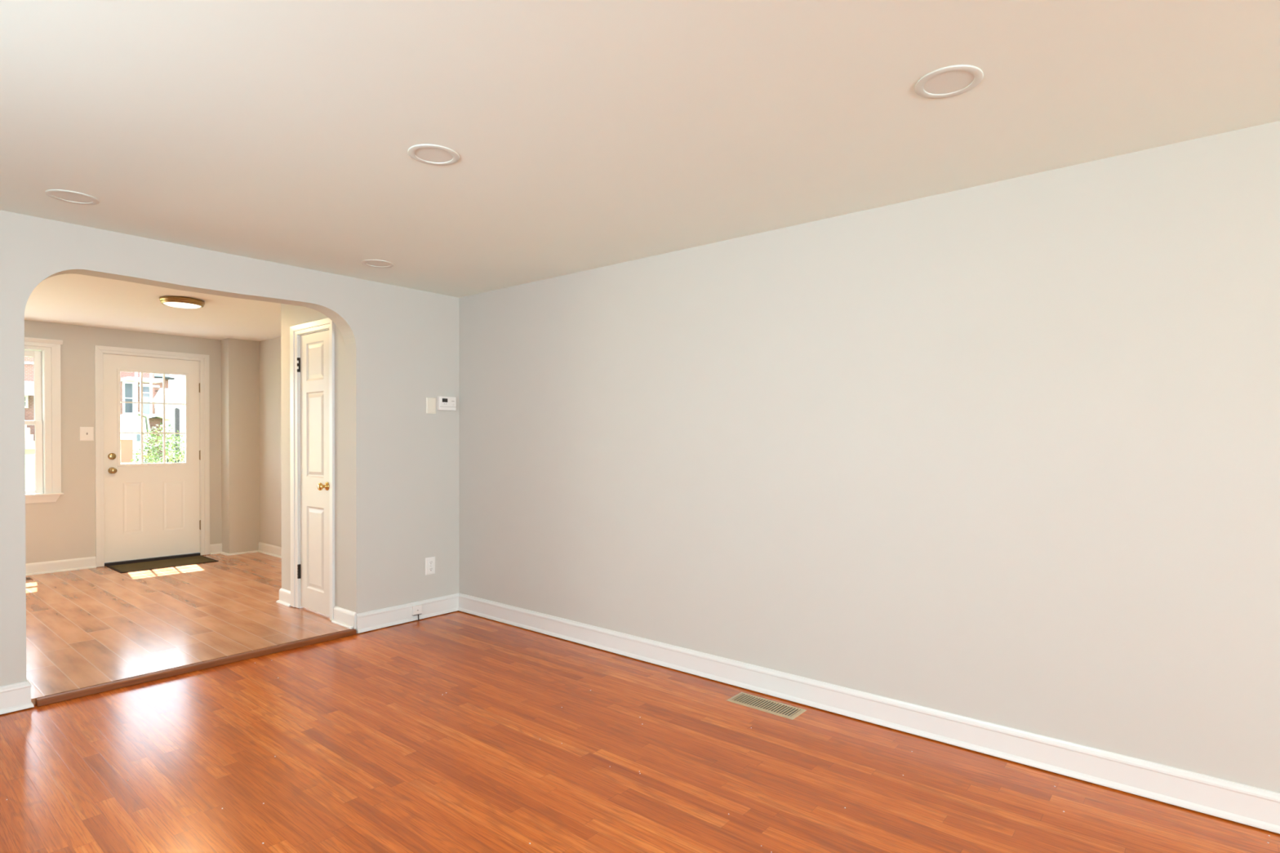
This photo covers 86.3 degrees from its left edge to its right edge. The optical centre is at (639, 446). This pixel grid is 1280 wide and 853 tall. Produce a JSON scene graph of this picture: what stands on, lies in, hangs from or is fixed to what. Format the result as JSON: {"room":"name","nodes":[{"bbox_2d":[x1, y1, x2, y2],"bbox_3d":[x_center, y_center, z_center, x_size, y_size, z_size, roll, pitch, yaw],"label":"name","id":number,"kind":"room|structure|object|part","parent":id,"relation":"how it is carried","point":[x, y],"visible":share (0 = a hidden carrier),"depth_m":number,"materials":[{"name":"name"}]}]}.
{"room":"empty living room","nodes":[
{"label":"empty living room","id":0,"kind":"room"},
{"bbox_2d":[24,320,221,567],"bbox_3d":[-6.032,0.067,6.369,0.200,2.520,4.600,1,1,40],"label":"wall","id":1,"kind":"structure","parent":0,"point":[63,529],"depth_m":6.78,"materials":[{"name":"beige paint"}]},
{"bbox_2d":[24,337,63,503],"bbox_3d":[-6.036,-0.241,6.301,0.215,1.571,1.074,1,1,40],"label":"window","id":2,"kind":"structure","parent":1,"relation":"in","point":[46,353],"depth_m":6.59,"materials":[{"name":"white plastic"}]},
{"bbox_3d":[-6.059,-0.560,6.321,0.032,0.716,0.789,1,1,40],"label":"sash","id":3,"kind":"part","parent":2,"relation":"part of","materials":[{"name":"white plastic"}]},
{"bbox_3d":[-6.034,0.107,6.306,0.032,0.699,0.789,1,1,40],"label":"sash","id":4,"kind":"part","parent":2,"relation":"part of","materials":[{"name":"white plastic"}]},
{"bbox_3d":[-6.012,0.467,6.285,0.145,0.016,1.072,1,1,40],"label":"sill","id":5,"kind":"part","parent":2,"relation":"part of","materials":[{"name":"white wood"}]},
{"bbox_2d":[26,556,96,575],"bbox_3d":[-5.920,1.172,6.340,0.030,0.111,1.386,1,1,40],"label":"baseboard","id":6,"kind":"structure","parent":1,"relation":"attached to","point":[59,566],"depth_m":6.66,"materials":[{"name":"white wood"}]},
{"bbox_3d":[-5.920,1.219,6.341,0.030,0.018,1.386,1,1,40],"label":"shoe moulding","id":7,"kind":"part","parent":6,"relation":"part of","materials":[{"name":"white wood"}]},
{"bbox_2d":[80,426,93,440],"bbox_3d":[-5.519,-0.122,6.813,0.020,0.140,0.111,1,1,40],"label":"light switch","id":8,"kind":"object","parent":1,"relation":"attached to","point":[86,433],"visible":1,"depth_m":6.82,"materials":[{"name":"white plastic"}]},
{"bbox_2d":[102,353,200,563],"bbox_3d":[-5.162,0.123,7.262,0.114,2.128,0.870,1,1,40],"label":"door","id":9,"kind":"structure","parent":1,"relation":"in","point":[151,510],"depth_m":7.24,"materials":[{"name":"white paint"}]},
{"bbox_3d":[-5.379,0.251,6.967,0.068,0.066,0.066,1,1,40],"label":"knob","id":10,"kind":"part","parent":9,"relation":"part of","materials":[{"name":"gold metal"}]},
{"bbox_3d":[-5.168,-0.295,7.260,0.010,1.008,0.638,1,1,40],"label":"lite frame","id":11,"kind":"part","parent":9,"relation":"part of","materials":[{"name":"white paint"}]},
{"bbox_2d":[94,345,209,567],"bbox_3d":[-5.221,0.102,7.316,0.199,2.235,1.020,1,1,40],"label":"door frame","id":12,"kind":"structure","parent":1,"relation":"attached to","point":[204,394],"depth_m":7.28,"materials":[{"name":"white wood"}]},
{"bbox_3d":[-5.237,1.206,7.325,0.184,0.027,0.860,1,1,40],"label":"sill","id":13,"kind":"part","parent":12,"relation":"part of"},
{"bbox_2d":[209,543,222,554],"bbox_3d":[-4.785,1.161,7.707,0.030,0.111,0.122,1,1,40],"label":"baseboard","id":14,"kind":"structure","parent":1,"relation":"attached to","point":[215,548],"depth_m":7.71,"materials":[{"name":"white wood"}]},
{"bbox_2d":[24,273,280,341],"bbox_3d":[-4.564,-1.295,5.076,4.285,0.240,4.900,1,1,40],"label":"ceiling","id":15,"kind":"structure","parent":0,"point":[71,299],"depth_m":5.96,"materials":[{"name":"white paint"}]},
{"bbox_2d":[159,296,204,308],"bbox_3d":[-3.676,-1.148,5.483,0.306,0.056,0.306,1,1,40],"label":"flush light","id":16,"kind":"object","parent":15,"relation":"attached to","point":[173,301],"visible":1,"depth_m":5.40,"materials":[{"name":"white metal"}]},
{"bbox_3d":[-3.676,-1.131,5.484,0.252,0.022,0.252,1,1,40],"label":"lamp shade","id":17,"kind":"part","parent":16,"relation":"part of","materials":[{"name":"white glass"}]},
{"bbox_2d":[0,209,458,686],"bbox_3d":[-2.873,0.078,3.689,0.155,2.440,4.509,1,1,40],"label":"wall","id":18,"kind":"structure","parent":0,"point":[402,344],"depth_m":4.72,"materials":[{"name":"beige paint"}]},
{"bbox_2d":[0,679,34,714],"bbox_3d":[-3.691,1.234,2.701,0.179,0.130,1.929,1,1,40],"label":"baseboard","id":19,"kind":"structure","parent":18,"relation":"attached to","point":[14,697],"depth_m":3.34,"materials":[{"name":"white wood"}]},
{"bbox_2d":[356,593,458,633],"bbox_3d":[-1.674,1.217,5.010,0.024,0.130,0.838,1,1,40],"label":"baseboard","id":20,"kind":"structure","parent":18,"relation":"attached to","point":[400,614],"depth_m":4.95,"materials":[{"name":"white wood"}]},
{"bbox_2d":[411,604,422,620],"bbox_3d":[-1.642,1.230,5.027,0.024,0.112,0.075,1,1,40],"label":"cable jack","id":21,"kind":"object","parent":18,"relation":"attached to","point":[416,610],"visible":1,"depth_m":5.01,"materials":[{"name":"white plastic"}]},
{"bbox_2d":[425,556,435,575],"bbox_3d":[-1.575,0.902,5.137,0.009,0.129,0.083,1,1,40],"label":"power outlet","id":22,"kind":"object","parent":18,"relation":"attached to","point":[429,562],"visible":1,"depth_m":5.13,"materials":[{"name":"white plastic"}]},
{"bbox_2d":[426,397,435,413],"bbox_3d":[-1.569,-0.304,5.128,0.008,0.119,0.080,1,1,40],"label":"blank wall plate","id":23,"kind":"object","parent":18,"relation":"attached to","point":[430,402],"visible":1,"depth_m":5.13,"materials":[{"name":"beige plastic"}]},
{"bbox_2d":[437,395,456,410],"bbox_3d":[-1.476,-0.325,5.218,0.035,0.104,0.148,1,1,40],"label":"thermostat","id":24,"kind":"object","parent":18,"relation":"attached to","point":[444,403],"visible":1,"depth_m":5.20,"materials":[{"name":"white plastic"}]},
{"bbox_2d":[221,337,259,553],"bbox_3d":[-4.567,0.057,7.804,0.223,2.520,0.320,1,1,40],"label":"wall","id":25,"kind":"structure","parent":0,"point":[240,358],"depth_m":7.72,"materials":[{"name":"beige paint"}]},
{"bbox_2d":[219,550,257,555],"bbox_3d":[-4.566,1.208,7.774,0.223,0.018,0.320,1,1,40],"label":"trim","id":26,"kind":"structure","parent":25,"relation":"attached to","point":[255,551],"depth_m":7.69,"materials":[{"name":"white wood"}]},
{"bbox_2d":[259,337,281,546],"bbox_3d":[-3.370,0.068,7.084,2.985,2.520,0.100,1,1,40],"label":"wall","id":27,"kind":"structure","parent":0,"point":[270,441],"depth_m":7.66,"materials":[{"name":"beige paint"}]},
{"bbox_2d":[257,542,281,558],"bbox_3d":[-3.348,1.173,6.990,2.712,0.111,0.030,1,1,40],"label":"baseboard","id":28,"kind":"structure","parent":27,"relation":"attached to","point":[266,548],"depth_m":7.65,"materials":[{"name":"white wood"}]},
{"bbox_3d":[-3.348,1.220,6.991,2.712,0.018,0.030,1,1,40],"label":"shoe moulding","id":29,"kind":"part","parent":28,"relation":"part of","materials":[{"name":"white wood"}]},
{"bbox_2d":[280,303,345,608],"bbox_3d":[-2.147,0.088,5.492,1.030,2.520,0.989,1,1,40],"label":"wall","id":30,"kind":"structure","parent":0,"point":[291,315],"depth_m":4.89,"materials":[{"name":"beige paint"}]},
{"bbox_2d":[275,588,290,606],"bbox_3d":[-2.758,1.191,5.443,0.233,0.111,0.180,1,1,40],"label":"baseboard","id":31,"kind":"structure","parent":30,"relation":"attached to","point":[284,594],"depth_m":5.38,"materials":[{"name":"white wood"}]},
{"bbox_3d":[-2.758,1.238,5.443,0.233,0.018,0.180,1,1,40],"label":"shoe moulding","id":32,"kind":"part","parent":31,"relation":"part of","materials":[{"name":"white wood"}]},
{"bbox_2d":[289,317,334,620],"bbox_3d":[-2.416,0.164,5.126,0.678,2.174,0.119,1,1,40],"label":"door frame","id":33,"kind":"structure","parent":30,"relation":"attached to","point":[295,331],"depth_m":5.24,"materials":[{"name":"white wood"}]},
{"bbox_2d":[297,329,329,616],"bbox_3d":[-2.433,0.197,5.080,0.519,2.080,0.102,1,1,40],"label":"door","id":34,"kind":"structure","parent":30,"relation":"in","point":[313,569],"depth_m":5.10,"materials":[{"name":"white paint"}]},
{"bbox_3d":[-2.299,0.293,4.947,0.062,0.062,0.068,1,1,40],"label":"knob","id":35,"kind":"part","parent":34,"relation":"part of","materials":[{"name":"gold metal"}]},
{"bbox_2d":[331,605,355,629],"bbox_3d":[-2.076,1.200,4.780,0.297,0.111,0.030,1,1,40],"label":"baseboard","id":36,"kind":"object","parent":30,"relation":"attached to","point":[345,618],"visible":1,"depth_m":4.77,"materials":[{"name":"white wood"}]},
{"bbox_3d":[-2.083,1.247,4.786,0.279,0.018,0.030,1,1,40],"label":"shoe moulding","id":37,"kind":"part","parent":36,"relation":"part of","materials":[{"name":"white wood"}]},
{"bbox_2d":[0,0,1279,297],"bbox_3d":[0.912,-1.222,0.500,9.758,0.250,4.849,1,1,40],"label":"ceiling","id":38,"kind":"structure","parent":0,"point":[585,135],"depth_m":2.27,"materials":[{"name":"white paint"}]},
{"bbox_2d":[44,189,99,204],"bbox_3d":[-2.584,-1.133,3.111,0.191,0.005,0.191,1,1,40],"label":"recessed light","id":39,"kind":"object","parent":38,"relation":"in","point":[68,196],"visible":1,"depth_m":3.11,"materials":[{"name":"white plastic"}]},
{"bbox_2d":[361,259,394,267],"bbox_3d":[-1.643,-1.142,4.278,0.191,0.005,0.191,1,1,40],"label":"recessed light","id":40,"kind":"object","parent":38,"relation":"in","point":[371,263],"visible":1,"depth_m":4.27,"materials":[{"name":"white plastic"}]},
{"bbox_2d":[408,143,459,165],"bbox_3d":[-0.796,-1.122,2.635,0.191,0.005,0.191,1,1,40],"label":"recessed light","id":41,"kind":"object","parent":38,"relation":"in","point":[431,154],"visible":1,"depth_m":2.63,"materials":[{"name":"white plastic"}]},
{"bbox_2d":[915,64,983,98],"bbox_3d":[0.943,-1.111,2.088,0.191,0.005,0.191,1,1,40],"label":"recessed light","id":42,"kind":"object","parent":38,"relation":"in","point":[953,80],"visible":1,"depth_m":2.08,"materials":[{"name":"white plastic"}]},
{"bbox_2d":[0,552,1279,852],"bbox_3d":[-0.812,1.365,1.984,13.958,0.153,4.700,1,1,40],"label":"floor","id":43,"kind":"structure","parent":0,"point":[366,736],"depth_m":2.88,"materials":[{"name":"brown wood"}]},
{"bbox_2d":[106,555,218,573],"bbox_3d":[-4.935,1.219,7.076,0.520,0.008,0.845,1,1,40],"label":"door mat","id":44,"kind":"object","parent":43,"relation":"on","point":[144,566],"visible":1,"depth_m":7.01,"materials":[{"name":"black rubber"}]},
{"bbox_2d":[35,628,355,706],"bbox_3d":[-2.486,1.278,4.048,0.040,0.034,1.657,1,1,40],"label":"threshold","id":45,"kind":"object","parent":43,"relation":"on","point":[53,699],"visible":1,"depth_m":3.88,"materials":[{"name":"orange wood"}]},
{"bbox_2d":[726,692,806,719],"bbox_3d":[0.635,1.309,3.452,0.377,0.004,0.151,1,1,40],"label":"floor vent","id":46,"kind":"object","parent":43,"relation":"in","point":[784,710],"visible":1,"depth_m":3.44,"materials":[{"name":"beige metal"}]},
{"bbox_2d":[458,120,1279,793],"bbox_3d":[2.354,0.109,2.282,9.788,2.440,0.120,1,1,40],"label":"wall","id":47,"kind":"structure","parent":0,"point":[1006,452],"depth_m":3.03,"materials":[{"name":"beige paint"}]},
{"bbox_2d":[457,592,1279,833],"bbox_3d":[2.228,1.257,2.302,9.487,0.130,0.024,1,1,40],"label":"baseboard","id":48,"kind":"structure","parent":47,"relation":"attached to","point":[1244,804],"depth_m":3.02,"materials":[{"name":"white wood"}]},
{"label":"outside","id":49,"kind":"structure","parent":0,"visible":0},
{"bbox_2d":[25,448,184,490],"bbox_3d":[-16.314,0.828,23.286,37.170,2.848,75.000,1,1,40],"label":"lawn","id":50,"kind":"structure","parent":49,"point":[29,453],"depth_m":19.01,"materials":[{"name":"green plant"}]},
{"bbox_2d":[24,356,162,448],"bbox_3d":[-24.916,-3.951,28.176,9.600,8.450,7.000,1,1,40],"label":"brick house","id":51,"kind":"structure","parent":50,"relation":"on","point":[130,382],"depth_m":27.68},
{"bbox_3d":[-20.947,-1.961,27.953,0.030,1.200,0.260,1,1,40],"label":"pane","id":52,"kind":"part","parent":51,"relation":"part of","materials":[{"name":"glass"}]},
{"bbox_3d":[-20.245,-2.080,27.434,0.070,4.249,0.070,1,1,40],"label":"porch post","id":53,"kind":"part","parent":51,"relation":"part of","materials":[{"name":"white wood"}]},
{"bbox_3d":[-20.143,-2.080,27.558,0.070,4.249,0.070,1,1,40],"label":"porch post","id":54,"kind":"part","parent":51,"relation":"part of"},
{"bbox_3d":[-20.569,-2.215,28.404,0.030,0.600,0.240,1,1,40],"label":"pane","id":55,"kind":"part","parent":51,"relation":"part of","materials":[{"name":"white glass"}]},
{"bbox_3d":[-20.085,-1.456,27.722,0.020,1.100,0.320,1,1,40],"label":"porch panel","id":56,"kind":"part","parent":51,"relation":"part of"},
{"bbox_3d":[-19.999,-2.447,27.812,0.060,0.080,0.700,1,1,40],"label":"porch rail","id":57,"kind":"part","parent":51,"relation":"part of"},
{"bbox_3d":[-19.926,-2.083,27.819,0.070,4.249,0.070,1,1,40],"label":"porch post","id":58,"kind":"part","parent":51,"relation":"part of","materials":[{"name":"white wood"}]},
{"bbox_2d":[120,412,151,463],"bbox_3d":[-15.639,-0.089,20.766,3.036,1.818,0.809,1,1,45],"label":"garage","id":59,"kind":"structure","parent":50,"relation":"on","point":[129,423],"depth_m":19.82,"materials":[{"name":"white paint"}]},
{"bbox_3d":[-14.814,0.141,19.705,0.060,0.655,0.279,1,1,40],"label":"shed door","id":60,"kind":"part","parent":59,"relation":"part of","materials":[{"name":"orange paint"}]},
{"bbox_2d":[130,422,184,463],"bbox_3d":[-6.760,0.572,9.631,0.864,1.818,0.898,0,1,5],"label":"leafy bush","id":61,"kind":"object","parent":50,"relation":"on","point":[178,439],"visible":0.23,"depth_m":9.58,"materials":[{"name":"green plant"}]},
{"bbox_2d":[146,413,173,459],"bbox_3d":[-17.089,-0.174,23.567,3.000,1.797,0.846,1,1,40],"label":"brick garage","id":62,"kind":"structure","parent":50,"relation":"on","point":[154,420],"depth_m":22.79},
{"bbox_2d":[154,373,174,413],"bbox_3d":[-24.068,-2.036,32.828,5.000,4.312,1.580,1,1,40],"label":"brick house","id":63,"kind":"structure","parent":50,"relation":"on","point":[167,377],"depth_m":31.73,"materials":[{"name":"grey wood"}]},
{"bbox_2d":[151,387,184,450],"bbox_3d":[-17.475,-0.929,28.887,2.200,2.762,4.800,1,1,40],"label":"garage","id":64,"kind":"structure","parent":50,"relation":"on","point":[171,395],"depth_m":26.83,"materials":[{"name":"white"}]},
{"bbox_2d":[174,408,179,461],"bbox_3d":[-6.939,0.428,10.242,0.050,2.003,0.050,1,1,40],"label":"fence post","id":65,"kind":"object","parent":50,"relation":"on","point":[176,410],"visible":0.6,"depth_m":10.22,"materials":[{"name":"grey wood"}]}
]}

